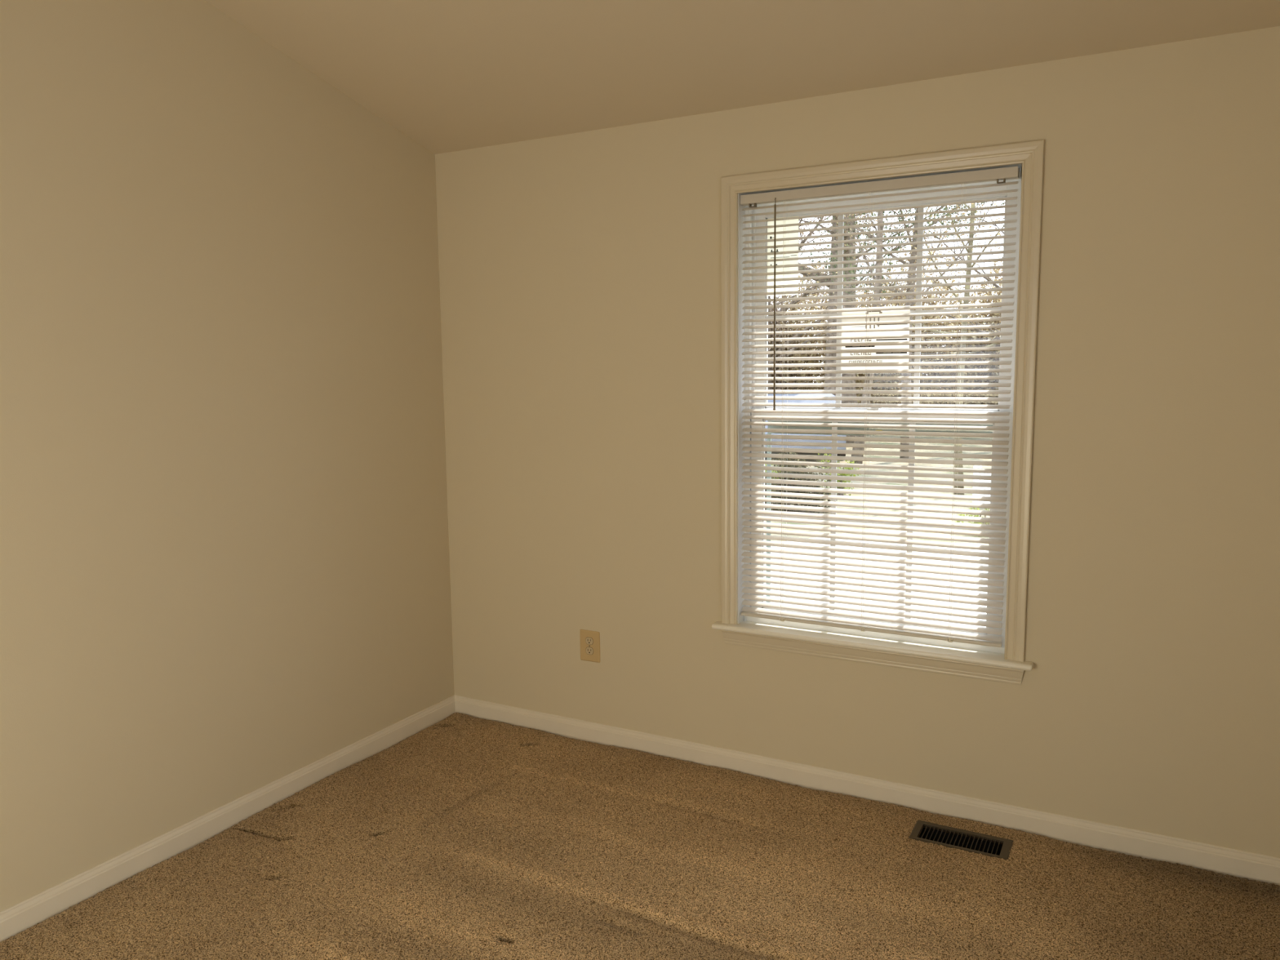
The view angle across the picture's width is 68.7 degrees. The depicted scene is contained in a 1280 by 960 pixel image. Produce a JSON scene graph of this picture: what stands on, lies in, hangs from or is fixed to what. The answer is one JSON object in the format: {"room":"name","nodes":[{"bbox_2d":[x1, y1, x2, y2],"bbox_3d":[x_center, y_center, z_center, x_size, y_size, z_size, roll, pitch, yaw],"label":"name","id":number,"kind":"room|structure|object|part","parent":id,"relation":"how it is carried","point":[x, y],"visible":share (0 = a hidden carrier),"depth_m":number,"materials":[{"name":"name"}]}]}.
{"room":"empty bedroom","nodes":[
{"label":"empty bedroom","id":0,"kind":"room"},
{"bbox_2d":[0,0,454,911],"bbox_3d":[-1.792,-0.416,2.468,0.120,3.387,3.700,3,8,28],"label":"wall","id":1,"kind":"structure","parent":0,"point":[224,559],"depth_m":3.02,"materials":[{"name":"paint"}]},
{"bbox_2d":[0,694,455,942],"bbox_3d":[-1.716,1.223,2.634,0.015,0.092,3.702,3,8,28],"label":"baseboard","id":2,"kind":"structure","parent":1,"relation":"attached to","point":[27,913],"depth_m":3.10,"materials":[{"name":"paint"}]},
{"bbox_2d":[0,712,1279,959],"bbox_3d":[-0.005,1.347,1.716,3.900,0.032,3.700,3,8,28],"label":"floor","id":3,"kind":"structure","parent":0,"point":[466,837],"depth_m":2.81,"materials":[{"name":"carpet"}]},
{"bbox_2d":[908,820,1013,859],"bbox_3d":[1.043,1.246,3.052,0.305,0.164,0.137,3,8,28],"label":"floor vent","id":4,"kind":"object","parent":3,"relation":"in","point":[977,843],"visible":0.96,"depth_m":3.07,"materials":[{"name":"brown metal"}]},
{"bbox_2d":[204,0,1279,154],"bbox_3d":[-0.032,-1.601,1.376,4.140,1.114,3.970,3,8,28],"label":"ceiling","id":5,"kind":"structure","parent":0,"point":[448,75],"depth_m":2.98,"materials":[{"name":"paint"}]},
{"bbox_2d":[435,26,1279,857],"bbox_3d":[0.896,-0.123,3.245,4.140,2.560,0.150,3,8,28],"label":"wall","id":6,"kind":"structure","parent":0,"point":[580,273],"depth_m":3.08,"materials":[{"name":"paint"}]},
{"bbox_2d":[579,629,599,662],"bbox_3d":[-0.207,0.684,3.859,0.096,0.131,0.008,3,8,28],"label":"wall outlet","id":7,"kind":"object","parent":6,"relation":"attached to","point":[589,640],"visible":1,"depth_m":3.85,"materials":[{"name":"beige plastic"}]},
{"bbox_2d":[585,647,593,654],"bbox_3d":[-0.207,0.704,3.860,0.037,0.030,0.002,3,8,28],"label":"receptacle","id":8,"kind":"object","parent":7,"relation":"attached to","point":[588,651],"depth_m":3.86,"materials":[{"name":"beige plastic"}]},
{"bbox_2d":[585,636,593,644],"bbox_3d":[-0.208,0.662,3.855,0.037,0.030,0.002,3,8,28],"label":"receptacle","id":9,"kind":"object","parent":7,"relation":"attached to","point":[588,640],"depth_m":3.85,"materials":[{"name":"beige plastic"}]},
{"bbox_2d":[454,694,1279,885],"bbox_3d":[0.871,1.111,3.322,3.902,0.092,0.015,3,8,28],"label":"baseboard","id":10,"kind":"structure","parent":6,"relation":"attached to","point":[1117,839],"depth_m":3.28,"materials":[{"name":"paint"}]},
{"bbox_2d":[711,139,1044,684],"bbox_3d":[0.800,-0.213,3.260,1.123,1.718,0.196,3,8,28],"label":"window","id":11,"kind":"structure","parent":6,"relation":"in","point":[1006,664],"depth_m":3.21,"materials":[{"name":"paint"}]},
{"bbox_2d":[767,216,798,296],"bbox_3d":[0.518,-0.810,3.398,0.118,0.277,0.001,3,8,28],"label":"window sticker","id":12,"kind":"object","parent":11,"relation":"attached to","point":[795,220],"visible":0.58,"depth_m":3.40,"materials":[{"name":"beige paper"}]},
{"bbox_2d":[840,305,910,373],"bbox_3d":[0.821,-0.488,3.274,0.238,0.230,0.001,3,8,28],"label":"window sticker","id":13,"kind":"object","parent":11,"relation":"attached to","point":[906,311],"visible":0.56,"depth_m":3.27,"materials":[{"name":"paper"}]},
{"bbox_2d":[844,311,906,363],"bbox_3d":[0.824,-0.504,3.270,0.216,0.192,0.001,3,8,28],"label":"print","id":14,"kind":"object","parent":13,"relation":"attached to","point":[864,313],"depth_m":3.27,"materials":[{"name":"grey paper"}]},
{"bbox_2d":[764,422,989,618],"bbox_3d":[0.819,0.149,3.329,0.813,0.718,0.006,3,8,28],"label":"window pane","id":15,"kind":"object","parent":11,"relation":"attached to","point":[910,423],"depth_m":3.30,"materials":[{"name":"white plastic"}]},
{"bbox_3d":[0.849,0.158,3.375,0.830,0.749,0.010,3,8,28],"label":"screen frame","id":16,"kind":"part","parent":11,"relation":"part of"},
{"bbox_2d":[740,166,1019,647],"bbox_3d":[0.782,-0.232,3.234,0.928,1.545,0.047,3,8,28],"label":"window blind","id":17,"kind":"object","parent":11,"relation":"attached to","point":[997,175],"visible":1,"depth_m":3.22,"materials":[{"name":"plastic"}]},
{"bbox_3d":[0.512,-0.233,3.370,0.001,1.505,0.001,3,8,28],"label":"lift cord","id":18,"kind":"part","parent":17,"relation":"part of","materials":[{"name":"white fabric"}]},
{"bbox_3d":[0.526,-0.235,3.382,0.001,1.505,0.028,4,9,37],"label":"ladder cord","id":19,"kind":"part","parent":17,"relation":"part of","materials":[{"name":"white fabric"}]},
{"bbox_3d":[0.775,-0.219,3.228,0.001,1.505,0.001,3,8,28],"label":"lift cord","id":20,"kind":"part","parent":17,"relation":"part of","materials":[{"name":"white fabric"}]},
{"bbox_3d":[0.789,-0.221,3.240,0.001,1.505,0.028,4,9,37],"label":"ladder cord","id":21,"kind":"part","parent":17,"relation":"part of","materials":[{"name":"white fabric"}]},
{"bbox_3d":[0.795,0.525,3.330,0.924,0.014,0.028,3,8,28],"label":"rail","id":22,"kind":"part","parent":17,"relation":"part of","materials":[{"name":"plastic"}]},
{"bbox_3d":[1.038,-0.205,3.087,0.001,1.505,0.001,3,8,28],"label":"lift cord","id":23,"kind":"part","parent":17,"relation":"part of","materials":[{"name":"white fabric"}]},
{"bbox_3d":[1.052,-0.207,3.099,0.005,1.505,0.028,3,8,28],"label":"ladder cord","id":24,"kind":"part","parent":17,"relation":"part of","materials":[{"name":"white fabric"}]},
{"bbox_3d":[0.824,0.145,3.326,0.910,0.786,0.024,3,8,28],"label":"sash","id":25,"kind":"part","parent":11,"relation":"part of","materials":[{"name":"white plastic"}]},
{"bbox_2d":[767,207,1001,404],"bbox_3d":[0.829,-0.593,3.267,0.826,0.694,0.006,3,8,28],"label":"grille","id":26,"kind":"object","parent":11,"relation":"attached to","point":[845,209],"depth_m":3.28,"materials":[{"name":"white plastic"}]},
{"bbox_3d":[0.831,-0.595,3.266,0.914,0.770,0.024,3,8,28],"label":"sash","id":27,"kind":"part","parent":11,"relation":"part of","materials":[{"name":"white plastic"}]},
{"label":"outside","id":28,"kind":"structure","parent":0,"visible":0},
{"bbox_2d":[764,395,992,545],"bbox_3d":[15.558,-2.247,34.386,90.000,0.198,68.600,3,8,28],"label":"ground","id":29,"kind":"structure","parent":28,"point":[865,442],"depth_m":15.70,"materials":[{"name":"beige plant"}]},
{"bbox_2d":[764,463,787,484],"bbox_3d":[2.311,-0.053,15.450,0.892,0.546,0.498,3,8,28],"label":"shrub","id":30,"kind":"object","parent":29,"relation":"on","point":[772,471],"visible":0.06,"depth_m":15.44,"materials":[{"name":"green plant"}]},
{"bbox_2d":[768,295,805,394],"bbox_3d":[2.977,-4.482,29.786,4.829,5.914,3.206,3,8,28],"label":"thicket","id":31,"kind":"object","parent":29,"relation":"on","point":[772,309],"visible":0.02,"depth_m":28.94,"materials":[{"name":"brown plant"}]},
{"bbox_2d":[764,452,831,513],"bbox_3d":[2.105,0.031,13.213,1.342,0.915,0.695,1,7,13],"label":"shrub","id":32,"kind":"object","parent":29,"relation":"on","point":[789,453],"visible":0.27,"depth_m":13.12,"materials":[{"name":"green plant"}]},
{"bbox_2d":[764,393,846,459],"bbox_3d":[3.609,-1.261,21.478,1.800,1.380,4.296,0,7,5],"label":"car","id":33,"kind":"object","parent":29,"relation":"on","point":[797,394],"visible":0.13,"depth_m":19.49,"materials":[{"name":"white metal"}]},
{"bbox_2d":[770,259,889,408],"bbox_3d":[5.920,-4.171,29.073,5.130,5.400,3.438,3,8,28],"label":"thicket","id":34,"kind":"object","parent":29,"relation":"on","point":[815,308],"visible":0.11,"depth_m":28.69,"materials":[{"name":"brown plant"}]},
{"bbox_2d":[817,448,861,495],"bbox_3d":[3.115,-0.109,14.812,0.768,0.790,0.402,3,8,28],"label":"shrub","id":35,"kind":"object","parent":29,"relation":"on","point":[825,454],"visible":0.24,"depth_m":14.75,"materials":[{"name":"green plant"}]},
{"bbox_2d":[798,213,906,443],"bbox_3d":[3.928,-8.332,24.384,9.792,14.939,9.651,-7,9,-43],"label":"tree","id":36,"kind":"object","parent":29,"relation":"on","point":[833,231],"visible":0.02,"depth_m":23.73,"materials":[{"name":"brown plant"}]},
{"bbox_2d":[768,218,936,364],"bbox_3d":[2.676,-5.833,21.715,7.753,10.543,6.535,-1,7,-5],"label":"tree","id":37,"kind":"object","parent":29,"relation":"on","point":[825,274],"visible":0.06,"depth_m":21.12,"materials":[{"name":"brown plant"}]},
{"bbox_2d":[764,533,988,627],"bbox_3d":[2.145,1.048,7.897,6.200,0.040,6.000,3,8,28],"label":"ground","id":38,"kind":"structure","parent":29,"relation":"on","point":[820,538],"depth_m":8.84,"materials":[{"name":"white snow"}]},
{"bbox_2d":[768,201,991,394],"bbox_3d":[5.543,-8.466,26.666,9.739,14.534,9.741,-4,8,-27],"label":"tree","id":39,"kind":"object","parent":29,"relation":"on","point":[793,302],"visible":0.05,"depth_m":26.86,"materials":[{"name":"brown plant"}]},
{"bbox_2d":[798,201,1004,495],"bbox_3d":[5.037,-3.668,14.138,3.363,7.986,6.604,-3,7,-22],"label":"tree","id":40,"kind":"object","parent":29,"relation":"on","point":[972,205],"visible":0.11,"depth_m":14.41,"materials":[{"name":"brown plant"}]},
{"bbox_2d":[799,202,1004,458],"bbox_3d":[5.923,-5.405,19.778,5.032,10.080,4.680,-1,7,0],"label":"tree","id":41,"kind":"object","parent":29,"relation":"on","point":[915,224],"visible":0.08,"depth_m":19.79,"materials":[{"name":"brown plant"}]},
{"bbox_2d":[809,201,1004,463],"bbox_3d":[4.329,-5.136,19.172,5.276,9.742,4.378,-3,7,-16],"label":"tree","id":42,"kind":"object","parent":29,"relation":"on","point":[879,213],"visible":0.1,"depth_m":18.72,"materials":[{"name":"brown plant"}]},
{"bbox_2d":[855,246,998,408],"bbox_3d":[7.945,-4.083,27.206,5.023,5.624,3.098,4,8,33],"label":"tree","id":43,"kind":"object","parent":29,"relation":"on","point":[967,366],"depth_m":26.57,"materials":[{"name":"white"}]},
{"bbox_2d":[885,200,1004,346],"bbox_3d":[10.041,-6.572,24.177,7.370,11.268,6.238,3,8,28],"label":"tree","id":44,"kind":"object","parent":29,"relation":"on","point":[987,278],"visible":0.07,"depth_m":24.21,"materials":[{"name":"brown plant"}]},
{"bbox_2d":[920,261,1002,408],"bbox_3d":[10.395,-3.771,26.799,4.774,5.046,3.176,4,8,34],"label":"thicket","id":45,"kind":"object","parent":29,"relation":"on","point":[995,315],"visible":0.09,"depth_m":26.46,"materials":[{"name":"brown plant"}]},
{"bbox_2d":[955,506,989,537],"bbox_3d":[4.063,0.497,11.133,0.658,0.440,0.239,3,8,28],"label":"shrub","id":46,"kind":"object","parent":29,"relation":"on","point":[977,508],"visible":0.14,"depth_m":11.13,"materials":[{"name":"green plant"}]},
{"bbox_2d":[972,465,991,503],"bbox_3d":[5.022,0.100,13.085,0.738,0.644,0.110,6,9,42],"label":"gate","id":47,"kind":"object","parent":29,"relation":"on","point":[975,466],"visible":0.12,"depth_m":13.24,"materials":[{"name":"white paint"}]},
{"bbox_3d":[4.786,0.077,13.299,0.099,0.644,0.110,6,9,42],"label":"post","id":48,"kind":"part","parent":47,"relation":"part of","materials":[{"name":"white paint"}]}
]}

